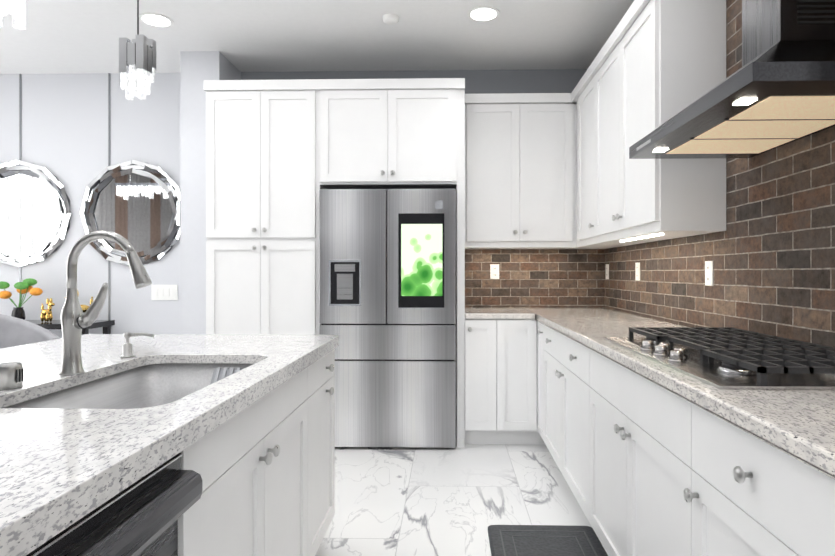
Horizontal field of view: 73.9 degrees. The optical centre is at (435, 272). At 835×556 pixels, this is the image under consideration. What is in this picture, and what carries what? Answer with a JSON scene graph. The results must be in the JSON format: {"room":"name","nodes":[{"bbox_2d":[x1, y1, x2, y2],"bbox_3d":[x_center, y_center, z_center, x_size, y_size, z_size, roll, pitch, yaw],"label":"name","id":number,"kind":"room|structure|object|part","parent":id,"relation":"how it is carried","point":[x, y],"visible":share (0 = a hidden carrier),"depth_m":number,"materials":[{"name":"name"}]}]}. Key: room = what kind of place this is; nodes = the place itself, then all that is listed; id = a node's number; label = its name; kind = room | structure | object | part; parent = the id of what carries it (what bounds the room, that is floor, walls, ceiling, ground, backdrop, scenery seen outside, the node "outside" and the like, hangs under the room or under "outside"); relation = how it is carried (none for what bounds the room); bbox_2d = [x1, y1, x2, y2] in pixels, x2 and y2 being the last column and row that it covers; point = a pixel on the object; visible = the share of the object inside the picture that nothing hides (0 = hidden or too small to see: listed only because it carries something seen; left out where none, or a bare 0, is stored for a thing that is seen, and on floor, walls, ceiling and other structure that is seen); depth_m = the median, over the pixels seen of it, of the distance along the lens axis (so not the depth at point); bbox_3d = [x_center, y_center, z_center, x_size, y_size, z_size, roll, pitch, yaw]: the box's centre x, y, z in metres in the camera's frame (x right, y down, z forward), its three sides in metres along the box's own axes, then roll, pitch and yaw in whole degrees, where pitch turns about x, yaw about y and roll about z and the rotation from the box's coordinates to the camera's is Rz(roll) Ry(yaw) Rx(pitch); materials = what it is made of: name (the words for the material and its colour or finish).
{"room":"kitchen","nodes":[
{"label":"kitchen","id":0,"kind":"room"},
{"bbox_2d":[0,73,179,337],"bbox_3d":[-1.625,-0.207,4.495,5.900,2.775,0.150,0,0,1],"label":"wall","id":1,"kind":"structure","parent":0,"point":[64,128],"depth_m":4.45,"materials":[{"name":"paint"}]},
{"bbox_2d":[0,160,70,266],"bbox_3d":[-3.337,-0.471,4.442,0.857,0.857,0.035,0,0,1],"label":"mirror","id":2,"kind":"object","parent":1,"relation":"attached to","point":[35,212],"visible":0.96,"depth_m":4.45,"materials":[{"name":"metal"}]},
{"bbox_2d":[19,73,109,319],"bbox_3d":[-2.974,-0.232,4.449,0.739,2.725,0.006,0,0,1],"label":"wall trim","id":3,"kind":"structure","parent":1,"relation":"attached to","point":[108,170],"depth_m":4.44,"materials":[{"name":"metal"}]},
{"bbox_2d":[80,159,179,265],"bbox_3d":[-2.412,-0.471,4.421,0.857,0.857,0.033,0,0,1],"label":"mirror","id":4,"kind":"object","parent":1,"relation":"attached to","point":[135,204],"visible":0.83,"depth_m":4.42,"materials":[{"name":"metal"}]},
{"bbox_2d":[151,285,177,299],"bbox_3d":[-2.161,0.161,4.427,0.210,0.112,0.008,0,0,1],"label":"light switch","id":5,"kind":"object","parent":1,"relation":"attached to","point":[164,292],"visible":1,"depth_m":4.42,"materials":[{"name":"white plastic"}]},
{"bbox_2d":[180,51,240,333],"bbox_3d":[-1.696,-0.207,4.211,0.283,2.775,0.420,0,0,1],"label":"wall","id":6,"kind":"structure","parent":0,"point":[197,68],"depth_m":4.00,"materials":[{"name":"paint"}]},
{"bbox_2d":[0,0,633,73],"bbox_3d":[-1.728,-1.646,0.172,6.300,0.100,8.900,0,0,1],"label":"ceiling","id":7,"kind":"structure","parent":0,"point":[69,36],"depth_m":3.72,"materials":[{"name":"paint"}]},
{"bbox_2d":[0,0,25,29],"bbox_3d":[-1.016,-1.071,1.289,0.120,1.050,0.120,0,0,1],"label":"pendant light","id":8,"kind":"object","parent":7,"relation":"hanging from","point":[16,9],"visible":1,"depth_m":1.31,"materials":[{"name":"silver metal"}]},
{"bbox_2d":[119,0,155,99],"bbox_3d":[-1.003,-1.086,1.869,0.120,1.018,0.120,0,0,1],"label":"pendant light","id":9,"kind":"object","parent":7,"relation":"hanging from","point":[137,62],"visible":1,"depth_m":1.83,"materials":[{"name":"silver metal"}]},
{"bbox_2d":[139,12,173,27],"bbox_3d":[-1.762,-1.591,3.503,0.200,0.007,0.200,0,0,1],"label":"recessed light","id":10,"kind":"object","parent":7,"relation":"in","point":[156,20],"visible":0.98,"depth_m":3.50,"materials":[{"name":"white plastic"}]},
{"bbox_2d":[383,13,398,24],"bbox_3d":[-0.279,-1.579,3.467,0.104,0.030,0.104,0,0,1],"label":"smoke detector","id":11,"kind":"object","parent":7,"relation":"attached to","point":[390,19],"visible":1,"depth_m":3.44,"materials":[{"name":"white plastic"}]},
{"bbox_2d":[467,6,499,21],"bbox_3d":[0.297,-1.591,3.419,0.200,0.007,0.200,0,0,1],"label":"recessed light","id":12,"kind":"object","parent":7,"relation":"in","point":[483,13],"visible":1,"depth_m":3.40,"materials":[{"name":"white plastic"}]},
{"bbox_2d":[241,69,586,93],"bbox_3d":[-0.113,-1.446,4.382,2.869,0.296,0.003,0,0,1],"label":"wall","id":13,"kind":"structure","parent":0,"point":[523,81],"depth_m":4.37,"materials":[{"name":"grey paint"}]},
{"bbox_2d":[465,92,572,248],"bbox_3d":[0.618,-0.738,4.195,0.770,1.112,0.318,0,0,1],"label":"upper cabinet","id":14,"kind":"object","parent":13,"relation":"attached to","point":[553,171],"depth_m":4.04,"materials":[{"name":"white wood"}]},
{"bbox_2d":[465,249,603,307],"bbox_3d":[0.746,0.018,4.357,1.149,0.575,0.012,0,0,1],"label":"brick wall","id":15,"kind":"structure","parent":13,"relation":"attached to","point":[558,278],"depth_m":4.35,"materials":[{"name":"brown brick"}]},
{"bbox_2d":[490,264,498,278],"bbox_3d":[0.466,-0.005,4.354,0.070,0.115,0.007,0,0,1],"label":"electrical outlet","id":16,"kind":"object","parent":15,"relation":"attached to","point":[494,271],"visible":1,"depth_m":4.35,"materials":[{"name":"white plastic"}]},
{"bbox_2d":[315,441,591,555],"bbox_3d":[-1.728,1.229,0.170,6.300,0.100,8.900,0,0,1],"label":"floor","id":17,"kind":"structure","parent":0,"point":[412,501],"depth_m":2.89,"materials":[{"name":"tile"}]},
{"bbox_2d":[0,314,59,348],"bbox_3d":[-1.974,0.672,2.447,0.580,1.016,0.680,0,0,1],"label":"chair","id":18,"kind":"object","parent":17,"relation":"on","point":[14,331],"visible":0.08,"depth_m":2.69,"materials":[{"name":"grey fabric"}]},
{"bbox_2d":[26,320,114,334],"bbox_3d":[-3.046,0.780,4.258,0.970,0.800,0.350,0,0,1],"label":"console table","id":19,"kind":"object","parent":17,"relation":"on","point":[106,325],"visible":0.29,"depth_m":4.20,"materials":[{"name":"black wood"}]},
{"bbox_2d":[0,278,42,319],"bbox_3d":[-3.202,0.213,4.274,0.360,0.334,0.161,0,0,1],"label":"flower vase","id":20,"kind":"object","parent":19,"relation":"on","point":[25,286],"visible":0.96,"depth_m":4.24,"materials":[{"name":"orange plant"}]},
{"bbox_2d":[40,298,54,321],"bbox_3d":[-2.967,0.288,4.251,0.131,0.184,0.066,0,0,1],"label":"dog","id":21,"kind":"object","parent":19,"relation":"on","point":[46,315],"visible":1,"depth_m":4.24},
{"bbox_2d":[65,290,92,312],"bbox_3d":[-2.721,0.254,4.245,0.180,0.252,0.091,0,0,1],"label":"dog","id":22,"kind":"object","parent":19,"relation":"on","point":[84,308],"visible":0.12,"depth_m":4.23},
{"bbox_2d":[0,342,338,555],"bbox_3d":[-0.797,0.747,0.864,0.730,0.863,3.130,0,0,1],"label":"kitchen island","id":23,"kind":"object","parent":17,"relation":"on","point":[258,479],"depth_m":1.30,"materials":[{"name":"white wood"}]},
{"bbox_2d":[26,453,201,555],"bbox_3d":[-0.477,0.690,0.739,0.084,0.727,0.590,0,0,1],"label":"dishwasher","id":24,"kind":"object","parent":23,"relation":"in","point":[146,516],"depth_m":0.85,"materials":[{"name":"metal"}]},
{"bbox_2d":[0,334,338,553],"bbox_3d":[-1.024,0.343,0.869,1.136,0.139,3.170,0,0,1],"label":"island countertop","id":25,"kind":"structure","parent":23,"relation":"on","point":[54,460],"depth_m":1.05,"materials":[{"name":"white stone"}]},
{"bbox_2d":[52,230,151,377],"bbox_3d":[-0.890,0.081,1.499,0.245,0.387,0.058,0,0,1],"label":"faucet","id":26,"kind":"object","parent":25,"relation":"on","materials":[{"name":"silver metal"}]},
{"bbox_2d":[8,362,251,405],"bbox_3d":[-0.754,0.411,1.483,0.478,0.212,0.794,0,0,1],"label":"sink","id":27,"kind":"object","parent":25,"relation":"in","point":[149,383],"depth_m":1.81,"materials":[{"name":"silver metal"}]},
{"bbox_2d":[116,332,155,357],"bbox_3d":[-0.963,0.234,1.792,0.106,0.081,0.042,0,0,1],"label":"soap dispenser","id":28,"kind":"object","parent":25,"relation":"on","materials":[{"name":"silver metal"}]},
{"bbox_2d":[204,79,319,334],"bbox_3d":[-1.172,-0.057,4.067,0.767,2.476,0.676,0,0,1],"label":"tall cabinet","id":29,"kind":"object","parent":17,"relation":"on","point":[280,154],"depth_m":3.75,"materials":[{"name":"white wood"}]},
{"bbox_2d":[319,189,455,447],"bbox_3d":[-0.313,0.308,4.011,0.908,1.745,0.674,0,0,1],"label":"fridge","id":30,"kind":"object","parent":17,"relation":"on","point":[387,286],"visible":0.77,"depth_m":3.68,"materials":[{"name":"metal"}]},
{"bbox_3d":[-0.325,-0.120,3.677,0.768,0.709,0.006,0,0,1],"label":"panel","id":31,"kind":"part","parent":30,"relation":"part of","materials":[{"name":"grey plastic"}]},
{"bbox_2d":[320,78,464,446],"bbox_3d":[-0.292,-0.057,4.046,0.993,2.476,0.676,0,0,1],"label":"tall cabinet","id":32,"kind":"object","parent":17,"relation":"on","point":[375,133],"depth_m":3.74,"materials":[{"name":"white wood"}]},
{"bbox_2d":[465,319,532,444],"bbox_3d":[0.445,0.748,4.019,0.480,0.864,0.670,0,0,1],"label":"base cabinet","id":33,"kind":"object","parent":17,"relation":"on","point":[498,352],"depth_m":3.72,"materials":[{"name":"white wood"}]},
{"bbox_2d":[465,307,532,318],"bbox_3d":[0.430,0.295,4.033,0.450,0.040,0.666,0,0,1],"label":"countertop","id":34,"kind":"structure","parent":33,"relation":"on","point":[470,312],"depth_m":3.76,"materials":[{"name":"stone"}]},
{"bbox_2d":[533,307,834,479],"bbox_3d":[0.934,0.294,1.796,0.647,0.040,5.116,0,0,1],"label":"countertop","id":35,"kind":"structure","parent":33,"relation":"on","point":[799,425],"depth_m":1.23,"materials":[{"name":"stone"}]},
{"bbox_2d":[603,327,834,389],"bbox_3d":[0.941,0.249,1.778,0.530,0.050,0.980,0,0,1],"label":"cooktop","id":36,"kind":"object","parent":35,"relation":"in","point":[728,358],"visible":1,"depth_m":1.58,"materials":[{"name":"metal"}]},
{"bbox_2d":[488,525,607,555],"bbox_3d":[0.469,1.169,2.104,0.482,0.019,0.910,0,0,1],"label":"kitchen mat","id":37,"kind":"object","parent":17,"relation":"on","point":[534,540],"visible":0.94,"depth_m":2.39,"materials":[{"name":"rubber"}]},
{"bbox_2d":[533,319,834,555],"bbox_3d":[0.945,0.747,1.800,0.626,0.864,5.085,0,0,1],"label":"base cabinet","id":38,"kind":"object","parent":17,"relation":"on","point":[646,467],"depth_m":1.55,"materials":[{"name":"white wood"}]},
{"bbox_2d":[604,0,834,346],"bbox_3d":[1.298,-0.209,0.174,0.150,2.775,8.650,0,0,1],"label":"wall","id":39,"kind":"structure","parent":0,"point":[769,252],"depth_m":2.20,"materials":[{"name":"brick"}]},
{"bbox_2d":[573,64,633,247],"bbox_3d":[1.151,-0.738,3.678,0.305,1.112,0.469,0,0,1],"label":"upper cabinet","id":40,"kind":"object","parent":39,"relation":"attached to","point":[583,94],"depth_m":3.78,"materials":[{"name":"white wood"}]},
{"bbox_2d":[606,264,608,278],"bbox_3d":[1.315,-0.005,4.250,0.007,0.115,0.070,0,0,1],"label":"electrical outlet","id":41,"kind":"object","parent":39,"relation":"attached to","point":[607,271],"visible":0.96,"depth_m":4.23,"materials":[{"name":"white plastic"}]},
{"bbox_2d":[635,262,639,280],"bbox_3d":[1.299,-0.005,3.564,0.007,0.115,0.070,0,0,1],"label":"electrical outlet","id":42,"kind":"object","parent":39,"relation":"attached to","point":[637,271],"visible":1,"depth_m":3.56,"materials":[{"name":"white plastic"}]},
{"bbox_2d":[593,0,725,243],"bbox_3d":[1.133,-0.739,2.942,0.305,1.112,1.003,0,0,1],"label":"upper cabinet","id":43,"kind":"object","parent":39,"relation":"attached to","point":[662,56],"depth_m":2.48,"materials":[{"name":"white wood"}]},
{"bbox_2d":[705,261,712,285],"bbox_3d":[1.276,0.005,2.587,0.007,0.115,0.070,0,0,1],"label":"electrical outlet","id":44,"kind":"object","parent":39,"relation":"attached to","point":[708,273],"visible":1,"depth_m":2.58,"materials":[{"name":"white plastic"}]},
{"bbox_2d":[629,0,834,158],"bbox_3d":[1.016,-1.026,1.788,0.483,1.138,0.914,0,0,1],"label":"range hood","id":45,"kind":"object","parent":39,"relation":"attached to","point":[777,90],"visible":1,"depth_m":1.67,"materials":[{"name":"black metal"}]}
]}

